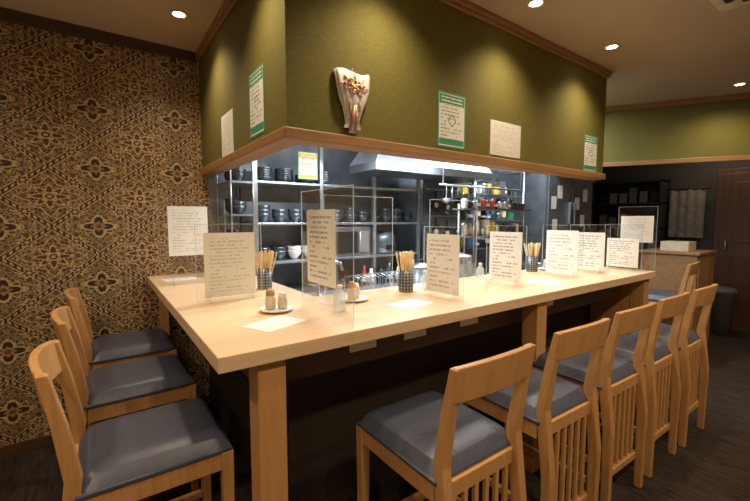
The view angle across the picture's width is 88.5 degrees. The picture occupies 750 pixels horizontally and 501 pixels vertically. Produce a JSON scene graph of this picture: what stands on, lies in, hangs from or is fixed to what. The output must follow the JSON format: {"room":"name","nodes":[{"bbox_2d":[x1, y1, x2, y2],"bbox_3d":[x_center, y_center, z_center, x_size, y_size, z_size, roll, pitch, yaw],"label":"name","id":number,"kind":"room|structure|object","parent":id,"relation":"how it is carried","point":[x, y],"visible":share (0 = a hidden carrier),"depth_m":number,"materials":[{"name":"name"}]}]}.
{"room":"restaurant","nodes":[
{"label":"restaurant","id":0,"kind":"room"},
{"bbox_2d":[0,21,209,446],"bbox_3d":[-2.280,-0.055,2.121,2.560,2.535,0.100,-3,6,-35],"label":"wall","id":1,"kind":"structure","parent":0,"point":[98,139],"depth_m":2.38,"materials":[{"name":"paper"}]},
{"bbox_2d":[0,7,194,62],"bbox_3d":[-2.267,-1.283,1.950,2.495,0.060,0.035,-3,6,-35],"label":"trim","id":2,"kind":"structure","parent":1,"relation":"attached to","point":[7,15],"depth_m":2.33,"materials":[{"name":"brown wood"}]},
{"bbox_2d":[0,396,207,459],"bbox_3d":[-2.271,1.179,2.155,2.500,0.070,0.014,-3,6,-35],"label":"baseboard","id":3,"kind":"structure","parent":1,"relation":"attached to","point":[18,448],"depth_m":2.29,"materials":[{"name":"brown wood"}]},
{"bbox_2d":[0,0,749,106],"bbox_3d":[1.463,-1.327,1.809,8.400,0.050,4.600,-3,6,-35],"label":"ceiling","id":4,"kind":"structure","parent":0,"point":[668,50],"depth_m":2.35,"materials":[{"name":"paint"}]},
{"bbox_2d":[169,9,187,18],"bbox_3d":[-1.102,-1.326,2.163,0.094,0.006,0.094,-3,6,-35],"label":"recessed light","id":5,"kind":"object","parent":4,"relation":"in","point":[179,14],"depth_m":2.16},
{"bbox_2d":[349,152,491,182],"bbox_3d":[0.428,-1.015,3.231,1.300,0.794,0.370,-3,6,-35],"label":"range hood","id":6,"kind":"object","parent":4,"relation":"attached to","point":[367,164],"visible":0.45,"depth_m":3.03,"materials":[{"name":"silver metal"}]},
{"bbox_2d":[439,162,522,215],"bbox_3d":[0.955,-0.862,3.332,1.100,1.116,0.066,-3,6,-35],"label":"hanging utensils","id":7,"kind":"object","parent":4,"relation":"hanging from","point":[445,200],"visible":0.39,"depth_m":3.26,"materials":[{"name":"silver metal"}]},
{"bbox_2d":[526,0,544,7],"bbox_3d":[0.858,-1.318,2.054,0.094,0.006,0.094,-3,6,-35],"label":"recessed light","id":8,"kind":"object","parent":4,"relation":"in","point":[533,3],"depth_m":2.05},
{"bbox_2d":[604,43,619,49],"bbox_3d":[1.582,-1.359,2.570,0.094,0.006,0.094,-3,6,-35],"label":"recessed light","id":9,"kind":"object","parent":4,"relation":"in","point":[612,46],"depth_m":2.56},
{"bbox_2d":[709,0,749,11],"bbox_3d":[1.822,-1.274,1.689,0.600,0.035,0.600,-3,6,-35],"label":"air conditioner","id":10,"kind":"object","parent":4,"relation":"in","point":[722,5],"depth_m":2.02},
{"bbox_2d":[0,329,749,500],"bbox_3d":[1.463,1.250,2.013,8.400,0.050,4.600,-3,6,-35],"label":"floor","id":11,"kind":"structure","parent":0,"point":[713,464],"depth_m":2.15,"materials":[{"name":"wood"}]},
{"bbox_2d":[64,288,176,426],"bbox_3d":[-1.526,0.705,2.346,0.524,0.984,0.408,-3,6,-35],"label":"bar chair","id":12,"kind":"object","parent":11,"relation":"on","point":[136,345],"visible":0.62,"depth_m":2.23,"materials":[{"name":"grey leather"}]},
{"bbox_2d":[51,306,198,500],"bbox_3d":[-1.182,0.744,1.849,0.524,0.984,0.408,-3,6,-37],"label":"bar chair","id":13,"kind":"object","parent":11,"relation":"on","point":[105,392],"visible":0.67,"depth_m":1.74,"materials":[{"name":"grey leather"}]},
{"bbox_2d":[28,340,234,500],"bbox_3d":[-0.810,0.785,1.331,0.524,0.984,0.408,-3,6,-35],"label":"bar chair","id":14,"kind":"object","parent":11,"relation":"on","point":[140,455],"visible":1,"depth_m":1.24,"materials":[{"name":"brown wood"}]},
{"bbox_2d":[239,145,420,287],"bbox_3d":[-0.303,-0.352,3.237,1.544,1.249,0.335,-3,6,-35],"label":"shelf","id":15,"kind":"object","parent":11,"relation":"on","point":[366,193],"visible":0.34,"depth_m":3.23,"materials":[{"name":"silver metal"}]},
{"bbox_2d":[258,205,270,222],"bbox_3d":[-0.822,-0.268,2.818,0.116,0.129,0.116,-3,6,-35],"label":"bowls","id":16,"kind":"object","parent":15,"relation":"in","point":[264,213],"visible":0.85,"depth_m":2.78,"materials":[{"name":"black ceramic"}]},
{"bbox_2d":[257,166,272,180],"bbox_3d":[-0.829,-0.555,2.840,0.150,0.107,0.150,-3,6,-35],"label":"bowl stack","id":17,"kind":"object","parent":15,"relation":"in","point":[263,173],"visible":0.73,"depth_m":2.78,"materials":[{"name":"black ceramic"}]},
{"bbox_2d":[271,246,285,259],"bbox_3d":[-0.732,0.018,2.930,0.112,0.099,0.112,-3,6,-35],"label":"bowls","id":18,"kind":"object","parent":15,"relation":"in","point":[281,250],"visible":0.87,"depth_m":2.89,"materials":[{"name":"black ceramic"}]},
{"bbox_2d":[271,209,286,222],"bbox_3d":[-0.720,-0.259,2.892,0.116,0.099,0.116,-3,6,-35],"label":"bowls","id":19,"kind":"object","parent":15,"relation":"in","point":[278,215],"visible":1,"depth_m":2.85,"materials":[{"name":"black ceramic"}]},
{"bbox_2d":[274,168,293,181],"bbox_3d":[-0.694,-0.563,2.936,0.150,0.107,0.150,-3,6,-35],"label":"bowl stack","id":20,"kind":"object","parent":15,"relation":"in","point":[281,174],"visible":0.93,"depth_m":2.88,"materials":[{"name":"black ceramic"}]},
{"bbox_2d":[287,245,300,258],"bbox_3d":[-0.630,0.013,3.003,0.112,0.099,0.112,-3,6,-35],"label":"bowls","id":21,"kind":"object","parent":15,"relation":"in","point":[294,251],"visible":1,"depth_m":2.96,"materials":[{"name":"white ceramic"}]},
{"bbox_2d":[287,209,301,222],"bbox_3d":[-0.618,-0.265,2.965,0.116,0.099,0.116,-3,6,-35],"label":"bowls","id":22,"kind":"object","parent":15,"relation":"in","point":[294,215],"visible":0.99,"depth_m":2.92,"materials":[{"name":"black ceramic"}]},
{"bbox_2d":[294,175,312,182],"bbox_3d":[-0.560,-0.554,3.033,0.150,0.074,0.150,-3,6,-35],"label":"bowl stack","id":23,"kind":"object","parent":15,"relation":"in","point":[296,179],"visible":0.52,"depth_m":2.98,"materials":[{"name":"black ceramic"}]},
{"bbox_2d":[298,151,317,179],"bbox_3d":[-0.496,-0.627,2.851,0.160,0.200,0.001,-3,6,-35],"label":"poster","id":24,"kind":"object","parent":15,"relation":"attached to","point":[307,161],"visible":1,"depth_m":2.85,"materials":[{"name":"paper"}]},
{"bbox_2d":[314,172,331,183],"bbox_3d":[-0.426,-0.578,3.127,0.150,0.107,0.150,-3,6,-35],"label":"plate stack","id":25,"kind":"object","parent":15,"relation":"in","point":[327,179],"visible":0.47,"depth_m":3.08,"materials":[{"name":"black ceramic"}]},
{"bbox_2d":[335,210,343,221],"bbox_3d":[-0.313,-0.282,3.182,0.116,0.099,0.116,-3,6,-35],"label":"bowls","id":26,"kind":"object","parent":15,"relation":"in","point":[339,215],"visible":0.56,"depth_m":3.14,"materials":[{"name":"black ceramic"}]},
{"bbox_2d":[343,207,356,221],"bbox_3d":[-0.212,-0.303,3.254,0.116,0.129,0.116,-3,6,-35],"label":"bowls","id":27,"kind":"object","parent":15,"relation":"in","point":[350,214],"visible":0.93,"depth_m":3.21,"materials":[{"name":"black ceramic"}]},
{"bbox_2d":[335,227,369,256],"bbox_3d":[-0.292,-0.077,3.247,0.440,0.240,0.306,-3,6,-35],"label":"microwave oven","id":28,"kind":"object","parent":15,"relation":"on","point":[350,241],"visible":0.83,"depth_m":3.16,"materials":[{"name":"silver metal"}]},
{"bbox_2d":[356,211,368,221],"bbox_3d":[-0.110,-0.294,3.327,0.116,0.099,0.116,-3,6,-35],"label":"bowls","id":29,"kind":"object","parent":15,"relation":"in","point":[362,216],"visible":0.92,"depth_m":3.29,"materials":[{"name":"black ceramic"}]},
{"bbox_2d":[368,211,380,221],"bbox_3d":[-0.008,-0.300,3.400,0.116,0.099,0.116,-3,6,-35],"label":"bowls","id":30,"kind":"object","parent":15,"relation":"in","point":[378,214],"visible":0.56,"depth_m":3.36,"materials":[{"name":"black ceramic"}]},
{"bbox_2d":[370,231,394,253],"bbox_3d":[0.067,-0.079,3.518,0.240,0.200,0.245,-3,6,-35],"label":"rice cooker","id":31,"kind":"object","parent":15,"relation":"on","point":[385,240],"visible":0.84,"depth_m":3.42,"materials":[{"name":"silver metal"}]},
{"bbox_2d":[379,208,391,221],"bbox_3d":[0.093,-0.320,3.471,0.116,0.129,0.116,-3,6,-35],"label":"bowls","id":32,"kind":"object","parent":15,"relation":"in","point":[385,216],"visible":0.92,"depth_m":3.43,"materials":[{"name":"black ceramic"}]},
{"bbox_2d":[391,208,401,221],"bbox_3d":[0.195,-0.326,3.544,0.116,0.129,0.116,-3,6,-35],"label":"bowls","id":33,"kind":"object","parent":15,"relation":"in","point":[396,213],"visible":0.88,"depth_m":3.50,"materials":[{"name":"black ceramic"}]},
{"bbox_2d":[402,211,412,221],"bbox_3d":[0.297,-0.317,3.618,0.116,0.099,0.116,-3,6,-35],"label":"bowls","id":34,"kind":"object","parent":15,"relation":"in","point":[406,215],"visible":0.9,"depth_m":3.57,"materials":[{"name":"black ceramic"}]},
{"bbox_2d":[283,273,396,292],"bbox_3d":[-0.051,0.690,3.383,2.020,0.850,0.525,-3,6,-35],"label":"base cabinet","id":35,"kind":"object","parent":11,"relation":"on","point":[302,287],"visible":0.02,"depth_m":3.08,"materials":[{"name":"silver metal"}]},
{"bbox_2d":[306,272,486,295],"bbox_3d":[0.526,0.693,2.833,2.320,0.930,0.410,-3,6,-35],"label":"countertop","id":36,"kind":"structure","parent":11,"relation":"on","point":[480,273],"depth_m":2.50,"materials":[{"name":"silver metal"}]},
{"bbox_2d":[308,261,343,295],"bbox_3d":[-0.274,0.162,2.173,0.216,0.234,0.044,1,5,14],"label":"kitchen faucet","id":37,"kind":"object","parent":36,"relation":"on","point":[337,262],"visible":0.5,"depth_m":2.18,"materials":[{"name":"silver metal"}]},
{"bbox_2d":[340,271,398,292],"bbox_3d":[0.015,0.199,2.408,0.400,0.123,0.240,-3,6,-35],"label":"dish rack","id":38,"kind":"object","parent":36,"relation":"on","point":[357,275],"visible":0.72,"depth_m":2.40,"materials":[{"name":"silver metal"}]},
{"bbox_2d":[412,259,426,283],"bbox_3d":[0.327,0.147,2.689,0.223,0.180,0.187,0,5,2],"label":"stock pot","id":39,"kind":"object","parent":36,"relation":"on","point":[419,276],"visible":0.52,"depth_m":2.61,"materials":[{"name":"silver metal"}]},
{"bbox_2d":[459,252,472,277],"bbox_3d":[0.603,0.106,2.835,0.241,0.240,0.228,1,5,7],"label":"stock pot","id":40,"kind":"object","parent":36,"relation":"on","point":[465,260],"visible":0.34,"depth_m":2.73,"materials":[{"name":"silver metal"}]},
{"bbox_2d":[453,205,530,262],"bbox_3d":[1.019,-0.097,3.303,0.900,0.569,0.120,-3,6,-35],"label":"shelf","id":41,"kind":"object","parent":36,"relation":"on","point":[458,208],"visible":0.42,"depth_m":3.16,"materials":[{"name":"silver metal"}]},
{"bbox_2d":[460,215,522,235],"bbox_3d":[1.012,-0.217,3.288,0.816,0.168,0.090,-3,6,-35],"label":"goods","id":42,"kind":"object","parent":41,"relation":"in","point":[487,226],"visible":0.82,"depth_m":3.20,"materials":[{"name":"multicoloured plastic"}]},
{"bbox_2d":[461,196,524,209],"bbox_3d":[1.021,-0.402,3.280,0.815,0.099,0.073,-3,6,-35],"label":"goods","id":43,"kind":"object","parent":41,"relation":"on","point":[465,203],"visible":0.91,"depth_m":3.23,"materials":[{"name":"multicoloured plastic"}]},
{"bbox_2d":[147,266,655,500],"bbox_3d":[0.277,0.663,2.775,3.110,1.000,1.902,-3,6,-35],"label":"countertop","id":44,"kind":"structure","parent":11,"relation":"on","point":[291,400],"depth_m":1.79,"materials":[{"name":"brown wood"}]},
{"bbox_2d":[161,276,199,281],"bbox_3d":[-1.253,0.183,2.482,0.200,0.001,0.140,-4,6,-41],"label":"menu sheet","id":45,"kind":"object","parent":44,"relation":"on","point":[191,277],"visible":1,"depth_m":2.46,"materials":[{"name":"paper"}]},
{"bbox_2d":[167,206,207,255],"bbox_3d":[-1.081,-0.053,2.304,0.363,0.501,0.100,-3,6,-35],"label":"notice","id":46,"kind":"object","parent":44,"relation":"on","point":[187,225],"visible":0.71,"depth_m":2.27,"materials":[{"name":"white paper"}]},
{"bbox_2d":[203,232,255,297],"bbox_3d":[-0.688,0.054,1.830,0.303,0.361,0.100,-3,6,-35],"label":"menu","id":47,"kind":"object","parent":44,"relation":"on","point":[229,258],"visible":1,"depth_m":1.82,"materials":[{"name":"white paper"}]},
{"bbox_2d":[216,162,255,274],"bbox_3d":[-0.991,-0.312,2.724,0.158,0.949,0.370,-3,6,-35],"label":"rack","id":48,"kind":"object","parent":44,"relation":"on","point":[231,183],"visible":0.4,"depth_m":2.62,"materials":[{"name":"silver metal"}]},
{"bbox_2d":[224,198,239,213],"bbox_3d":[-1.023,-0.315,2.768,0.110,0.110,0.110,-3,6,-35],"label":"bowls","id":49,"kind":"object","parent":48,"relation":"in","point":[227,201],"visible":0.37,"depth_m":2.73,"materials":[{"name":"black ceramic"}]},
{"bbox_2d":[231,168,245,180],"bbox_3d":[-0.942,-0.513,2.639,0.110,0.085,0.110,-3,6,-35],"label":"bowls","id":50,"kind":"object","parent":48,"relation":"in","point":[238,174],"visible":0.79,"depth_m":2.60,"materials":[{"name":"black ceramic"}]},
{"bbox_2d":[232,201,246,213],"bbox_3d":[-0.942,-0.294,2.656,0.110,0.085,0.110,-3,6,-35],"label":"bowls","id":51,"kind":"object","parent":48,"relation":"in","point":[238,207],"visible":0.86,"depth_m":2.62,"materials":[{"name":"black ceramic"}]},
{"bbox_2d":[255,250,276,289],"bbox_3d":[-0.602,0.105,2.124,0.111,0.214,0.116,1,5,9],"label":"holder","id":52,"kind":"object","parent":44,"relation":"on","point":[264,272],"visible":0.98,"depth_m":2.11,"materials":[{"name":"brown wood"}]},
{"bbox_2d":[242,315,306,332],"bbox_3d":[-0.366,0.268,1.417,0.140,0.001,0.190,3,5,31],"label":"menu sheet","id":53,"kind":"object","parent":44,"relation":"on","point":[269,325],"visible":1,"depth_m":1.41,"materials":[{"name":"paper"}]},
{"bbox_2d":[259,288,292,313],"bbox_3d":[-0.412,0.206,1.608,0.140,0.094,0.140,-3,6,-35],"label":"condiment shakers","id":54,"kind":"object","parent":44,"relation":"on","point":[270,306],"visible":1,"depth_m":1.59,"materials":[{"name":"white ceramic"}]},
{"bbox_2d":[307,209,335,288],"bbox_3d":[-0.198,0.009,1.518,0.100,0.501,0.423,-3,6,-35],"label":"menu","id":55,"kind":"object","parent":44,"relation":"on","point":[321,239],"visible":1,"depth_m":1.53,"materials":[{"name":"white paper"}]},
{"bbox_2d":[339,281,367,301],"bbox_3d":[-0.100,0.189,1.818,0.140,0.094,0.140,0,5,-3],"label":"condiment shakers","id":56,"kind":"object","parent":44,"relation":"on","point":[353,295],"visible":1,"depth_m":1.78,"materials":[{"name":"white ceramic"}]},
{"bbox_2d":[350,340,375,352],"bbox_3d":[-0.048,0.378,1.561,0.130,0.050,0.001,-3,6,-35],"label":"label","id":57,"kind":"object","parent":44,"relation":"attached to","point":[369,344],"visible":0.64,"depth_m":1.56,"materials":[{"name":"paper"}]},
{"bbox_2d":[326,259,413,289],"bbox_3d":[0.006,0.187,3.202,0.884,0.180,0.106,-3,6,-35],"label":"goods","id":58,"kind":"object","parent":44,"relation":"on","point":[338,280],"visible":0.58,"depth_m":3.15,"materials":[{"name":"multicoloured plastic"}]},
{"bbox_2d":[395,250,413,291],"bbox_3d":[0.157,0.110,2.054,0.106,0.215,0.108,0,5,-5],"label":"holder","id":59,"kind":"object","parent":44,"relation":"on","point":[405,276],"visible":1,"depth_m":2.02,"materials":[{"name":"brown wood"}]},
{"bbox_2d":[385,299,431,309],"bbox_3d":[0.158,0.242,1.741,0.130,0.001,0.190,4,6,43],"label":"menu sheet","id":60,"kind":"object","parent":44,"relation":"on","point":[409,304],"visible":1,"depth_m":1.73,"materials":[{"name":"paper"}]},
{"bbox_2d":[404,329,425,339],"bbox_3d":[0.180,0.365,1.724,0.130,0.050,0.001,-3,6,-35],"label":"label","id":61,"kind":"object","parent":44,"relation":"attached to","point":[422,332],"visible":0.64,"depth_m":1.72,"materials":[{"name":"paper"}]},
{"bbox_2d":[426,234,459,295],"bbox_3d":[0.334,0.057,1.897,0.100,0.346,0.273,-3,6,-35],"label":"menu","id":62,"kind":"object","parent":44,"relation":"on","point":[443,250],"visible":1,"depth_m":1.89,"materials":[{"name":"white paper"}]},
{"bbox_2d":[460,317,477,326],"bbox_3d":[0.473,0.348,1.933,0.130,0.050,0.001,-3,6,-35],"label":"label","id":63,"kind":"object","parent":44,"relation":"attached to","point":[472,320],"visible":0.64,"depth_m":1.93,"materials":[{"name":"paper"}]},
{"bbox_2d":[489,231,521,282],"bbox_3d":[0.768,0.027,2.269,0.100,0.346,0.273,-3,6,-35],"label":"menu","id":64,"kind":"object","parent":44,"relation":"on","point":[505,259],"visible":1,"depth_m":2.26,"materials":[{"name":"white paper"}]},
{"bbox_2d":[524,242,540,271],"bbox_3d":[1.159,0.048,2.850,0.123,0.214,0.088,2,5,26],"label":"holder","id":65,"kind":"object","parent":44,"relation":"on","point":[532,258],"visible":1,"depth_m":2.82,"materials":[{"name":"grey metal"}]},
{"bbox_2d":[525,279,559,283],"bbox_3d":[1.035,0.192,2.379,0.190,0.001,0.130,-2,5,-24],"label":"menu sheet","id":66,"kind":"object","parent":44,"relation":"on","point":[541,281],"visible":1,"depth_m":2.38,"materials":[{"name":"paper"}]},
{"bbox_2d":[545,230,578,274],"bbox_3d":[1.260,0.001,2.595,0.100,0.346,0.283,-3,6,-35],"label":"menu","id":67,"kind":"object","parent":44,"relation":"on","point":[561,245],"visible":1,"depth_m":2.59,"materials":[{"name":"white paper"}]},
{"bbox_2d":[577,232,604,270],"bbox_3d":[1.560,-0.016,2.810,0.100,0.346,0.283,-3,6,-35],"label":"menu","id":68,"kind":"object","parent":44,"relation":"on","point":[591,245],"visible":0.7,"depth_m":2.79,"materials":[{"name":"white paper"}]},
{"bbox_2d":[606,238,638,267],"bbox_3d":[1.900,-0.027,2.954,0.100,0.346,0.263,-3,6,-35],"label":"menu","id":69,"kind":"object","parent":44,"relation":"on","point":[621,252],"visible":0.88,"depth_m":2.95,"materials":[{"name":"white paper"}]},
{"bbox_2d":[620,216,653,242],"bbox_3d":[2.000,-0.094,2.946,0.100,0.481,0.263,-3,6,-35],"label":"menu","id":70,"kind":"object","parent":44,"relation":"on","point":[641,228],"visible":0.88,"depth_m":2.93,"materials":[{"name":"white paper"}]},
{"bbox_2d":[356,343,535,500],"bbox_3d":[0.242,0.781,1.386,0.408,0.984,0.524,-3,6,-35],"label":"bar chair","id":71,"kind":"object","parent":11,"relation":"on","point":[441,446],"visible":1,"depth_m":1.27,"materials":[{"name":"brown wood"}]},
{"bbox_2d":[459,168,524,272],"bbox_3d":[1.174,0.025,4.182,0.824,2.050,0.434,-3,6,-35],"label":"wire rack","id":72,"kind":"object","parent":11,"relation":"on","point":[473,248],"visible":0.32,"depth_m":4.05,"materials":[{"name":"silver metal"}]},
{"bbox_2d":[459,182,491,193],"bbox_3d":[1.103,-0.712,4.190,0.680,0.236,0.105,-3,6,-35],"label":"goods","id":73,"kind":"object","parent":72,"relation":"on","point":[489,185],"visible":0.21,"depth_m":4.04,"materials":[{"name":"yellow plastic"}]},
{"bbox_2d":[460,210,493,219],"bbox_3d":[1.089,-0.418,4.203,0.672,0.168,0.103,-3,6,-35],"label":"goods","id":74,"kind":"object","parent":72,"relation":"on","point":[463,215],"visible":0.17,"depth_m":4.06,"materials":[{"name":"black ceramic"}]},
{"bbox_2d":[466,237,489,247],"bbox_3d":[1.242,-0.143,4.088,0.764,0.197,0.106,-3,6,-35],"label":"goods","id":75,"kind":"object","parent":72,"relation":"on","point":[485,242],"visible":0.29,"depth_m":3.95,"materials":[{"name":"multicoloured plastic"}]},
{"bbox_2d":[467,181,512,194],"bbox_3d":[1.217,-0.655,4.030,0.696,0.148,0.090,-3,6,-35],"label":"goods","id":76,"kind":"object","parent":72,"relation":"on","point":[498,184],"visible":0.52,"depth_m":4.01,"materials":[{"name":"multicoloured plastic"}]},
{"bbox_2d":[467,210,513,219],"bbox_3d":[1.214,-0.422,4.046,0.679,0.200,0.090,-3,6,-35],"label":"goods","id":77,"kind":"object","parent":72,"relation":"on","point":[502,215],"visible":0.66,"depth_m":4.04,"materials":[{"name":"multicoloured plastic"}]},
{"bbox_2d":[457,318,610,500],"bbox_3d":[0.694,0.754,1.723,0.408,0.984,0.524,-3,5,-34],"label":"bar chair","id":78,"kind":"object","parent":11,"relation":"on","point":[553,403],"visible":0.63,"depth_m":1.59,"materials":[{"name":"brown wood"}]},
{"bbox_2d":[497,173,592,263],"bbox_3d":[2.092,0.056,4.742,1.000,1.900,0.675,-3,6,-35],"label":"refrigerator","id":79,"kind":"object","parent":11,"relation":"on","point":[554,202],"visible":0.23,"depth_m":4.35,"materials":[{"name":"silver metal"}]},
{"bbox_2d":[522,302,657,500],"bbox_3d":[1.113,0.730,2.030,0.408,0.984,0.524,-3,5,-34],"label":"bar chair","id":80,"kind":"object","parent":11,"relation":"on","point":[623,382],"visible":0.66,"depth_m":1.89,"materials":[{"name":"brown wood"}]},
{"bbox_2d":[567,292,690,477],"bbox_3d":[1.505,0.708,2.307,0.408,0.984,0.524,-3,6,-35],"label":"bar chair","id":81,"kind":"object","parent":11,"relation":"on","point":[661,362],"visible":0.57,"depth_m":2.17,"materials":[{"name":"brown wood"}]},
{"bbox_2d":[591,177,670,269],"bbox_3d":[3.704,-0.044,5.680,0.320,1.950,0.900,-3,6,-35],"label":"storage shelf","id":82,"kind":"object","parent":11,"relation":"on","point":[659,210],"visible":0.36,"depth_m":5.66,"materials":[{"name":"black wood"}]},
{"bbox_2d":[599,188,658,268],"bbox_3d":[3.714,-0.243,5.633,0.200,1.313,0.740,-3,6,-35],"label":"storage boxes","id":83,"kind":"object","parent":82,"relation":"in","point":[636,195],"visible":0.34,"depth_m":5.56,"materials":[{"name":"grey plastic"}]},
{"bbox_2d":[609,284,717,446],"bbox_3d":[1.909,0.686,2.584,0.408,0.984,0.524,-3,6,-35],"label":"bar chair","id":84,"kind":"object","parent":11,"relation":"on","point":[692,345],"visible":0.63,"depth_m":2.42,"materials":[{"name":"brown wood"}]},
{"bbox_2d":[648,262,699,365],"bbox_3d":[2.880,0.585,3.858,0.408,0.984,0.524,-4,6,-41],"label":"bar chair","id":85,"kind":"object","parent":11,"relation":"on","point":[654,295],"visible":0.28,"depth_m":3.73,"materials":[{"name":"brown wood"}]},
{"bbox_2d":[639,248,716,343],"bbox_3d":[3.338,0.518,4.281,0.590,1.050,0.552,-3,6,-35],"label":"base cabinet","id":86,"kind":"object","parent":11,"relation":"on","point":[670,267],"visible":0.48,"depth_m":4.08,"materials":[{"name":"brown wood"}]},
{"bbox_2d":[660,240,695,251],"bbox_3d":[3.288,-0.051,4.177,0.240,0.099,0.250,-3,6,-35],"label":"cardboard box","id":87,"kind":"object","parent":86,"relation":"on","point":[686,246],"visible":1,"depth_m":4.10,"materials":[{"name":"cardboard"}]},
{"bbox_2d":[709,286,737,335],"bbox_3d":[4.186,0.721,4.704,0.340,0.580,0.340,-3,6,-35],"label":"trash can","id":88,"kind":"object","parent":11,"relation":"on","point":[722,309],"visible":0.6,"depth_m":4.58,"materials":[{"name":"grey plastic"}]},
{"bbox_2d":[208,167,595,272],"bbox_3d":[1.135,-0.248,4.559,5.840,2.535,0.100,-3,6,-35],"label":"wall","id":89,"kind":"structure","parent":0,"point":[407,201],"depth_m":3.90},
{"bbox_2d":[199,0,606,172],"bbox_3d":[0.289,-0.979,2.890,2.665,0.815,1.526,-3,6,-35],"label":"wall","id":90,"kind":"structure","parent":0,"point":[409,51],"depth_m":1.95,"materials":[{"name":"green paint"}]},
{"bbox_2d":[221,108,233,156],"bbox_3d":[-0.849,-0.667,2.212,0.001,0.240,0.240,-3,6,-35],"label":"notice","id":91,"kind":"object","parent":90,"relation":"attached to","point":[226,120],"depth_m":2.20,"materials":[{"name":"paper"}]},
{"bbox_2d":[249,63,264,138],"bbox_3d":[-0.552,-0.689,1.794,0.001,0.300,0.200,-3,6,-35],"label":"poster","id":92,"kind":"object","parent":90,"relation":"attached to","point":[256,78],"depth_m":1.79,"materials":[{"name":"paper"}]},
{"bbox_2d":[333,67,369,133],"bbox_3d":[-0.093,-0.653,1.673,0.185,0.278,0.046,-3,6,-35],"label":"charm","id":93,"kind":"object","parent":90,"relation":"hanging from","point":[353,89],"visible":1,"depth_m":1.66,"materials":[{"name":"white paper"}]},
{"bbox_2d":[200,126,605,180],"bbox_3d":[0.295,-0.577,2.915,2.701,0.046,1.544,-3,6,-35],"label":"trim","id":94,"kind":"structure","parent":90,"relation":"attached to","point":[285,137],"depth_m":1.92,"materials":[{"name":"brown wood"}]},
{"bbox_2d":[195,0,612,78],"bbox_3d":[0.298,-1.370,2.847,2.725,0.028,1.556,-3,6,-35],"label":"trim","id":95,"kind":"structure","parent":90,"relation":"attached to","point":[465,3],"depth_m":2.32,"materials":[{"name":"brown wood"}]},
{"bbox_2d":[422,180,458,262],"bbox_3d":[0.645,-0.340,3.713,0.470,1.149,0.028,-3,6,-35],"label":"rack","id":96,"kind":"object","parent":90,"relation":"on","point":[429,187],"visible":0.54,"depth_m":3.64,"materials":[{"name":"silver metal"}]},
{"bbox_2d":[430,218,440,233],"bbox_3d":[0.566,-0.207,3.619,0.136,0.198,0.036,-3,6,-35],"label":"frying pan","id":97,"kind":"object","parent":96,"relation":"hanging from","point":[435,229],"visible":0.67,"depth_m":3.62,"materials":[{"name":"black metal"}]},
{"bbox_2d":[430,191,441,211],"bbox_3d":[0.566,-0.457,3.599,0.136,0.198,0.036,-3,6,-35],"label":"frying pan","id":98,"kind":"object","parent":96,"relation":"hanging from","point":[435,204],"visible":1,"depth_m":3.61,"materials":[{"name":"black metal"}]},
{"bbox_2d":[441,220,451,234],"bbox_3d":[0.688,-0.194,3.708,0.136,0.198,0.036,-3,6,-35],"label":"frying pan","id":99,"kind":"object","parent":96,"relation":"hanging from","point":[447,230],"visible":0.61,"depth_m":3.71,"materials":[{"name":"black metal"}]},
{"bbox_2d":[442,194,450,213],"bbox_3d":[0.688,-0.444,3.688,0.136,0.198,0.036,-3,6,-35],"label":"frying pan","id":100,"kind":"object","parent":96,"relation":"hanging from","point":[445,206],"visible":0.57,"depth_m":3.69,"materials":[{"name":"black metal"}]},
{"bbox_2d":[454,192,461,211],"bbox_3d":[0.810,-0.470,3.773,0.136,0.198,0.036,-3,6,-35],"label":"frying pan","id":101,"kind":"object","parent":96,"relation":"hanging from","point":[457,201],"visible":0.52,"depth_m":3.77,"materials":[{"name":"black metal"}]},
{"bbox_2d":[437,90,465,149],"bbox_3d":[0.411,-0.692,2.057,0.210,0.285,0.001,-3,6,-35],"label":"poster","id":102,"kind":"object","parent":90,"relation":"attached to","point":[451,107],"depth_m":2.05,"materials":[{"name":"paper"}]},
{"bbox_2d":[490,119,520,158],"bbox_3d":[0.793,-0.671,2.334,0.297,0.200,0.001,-3,6,-35],"label":"notice","id":103,"kind":"object","parent":90,"relation":"attached to","point":[505,138],"depth_m":2.33,"materials":[{"name":"white paper"}]},
{"bbox_2d":[583,134,597,171],"bbox_3d":[1.647,-0.740,2.941,0.205,0.270,0.001,-3,6,-35],"label":"poster","id":104,"kind":"object","parent":90,"relation":"attached to","point":[590,142],"depth_m":2.94,"materials":[{"name":"paper"}]},
{"bbox_2d":[596,160,749,249],"bbox_3d":[4.918,-0.234,4.377,0.100,2.535,4.600,-3,6,-35],"label":"wall","id":105,"kind":"structure","parent":0,"point":[701,174],"depth_m":5.18,"materials":[{"name":"black paint"}]},
{"bbox_2d":[667,187,711,237],"bbox_3d":[4.141,-0.500,5.106,0.026,0.650,0.480,-3,6,-35],"label":"curtain","id":106,"kind":"object","parent":105,"relation":"attached to","point":[687,205],"visible":1,"depth_m":5.10,"materials":[{"name":"grey fabric"}]},
{"bbox_2d":[713,167,749,331],"bbox_3d":[4.646,0.006,4.602,0.100,2.019,0.950,-3,6,-35],"label":"door","id":107,"kind":"structure","parent":105,"relation":"in","point":[731,239],"depth_m":4.80,"materials":[{"name":"brown wood"}]},
{"bbox_2d":[603,99,749,162],"bbox_3d":[3.335,-1.154,3.640,3.614,0.585,0.120,2,5,24],"label":"wall","id":108,"kind":"structure","parent":0,"point":[721,128],"depth_m":3.74,"materials":[{"name":"green paint"}]},
{"bbox_2d":[603,155,749,166],"bbox_3d":[3.307,-0.859,3.599,3.614,0.045,0.024,2,5,24],"label":"trim","id":109,"kind":"structure","parent":108,"relation":"attached to","point":[740,157],"depth_m":3.74,"materials":[{"name":"brown wood"}]},
{"bbox_2d":[605,92,749,111],"bbox_3d":[3.304,-1.415,3.550,3.614,0.050,0.031,2,5,24],"label":"trim","id":110,"kind":"structure","parent":108,"relation":"attached to","point":[739,96],"depth_m":3.70,"materials":[{"name":"brown wood"}]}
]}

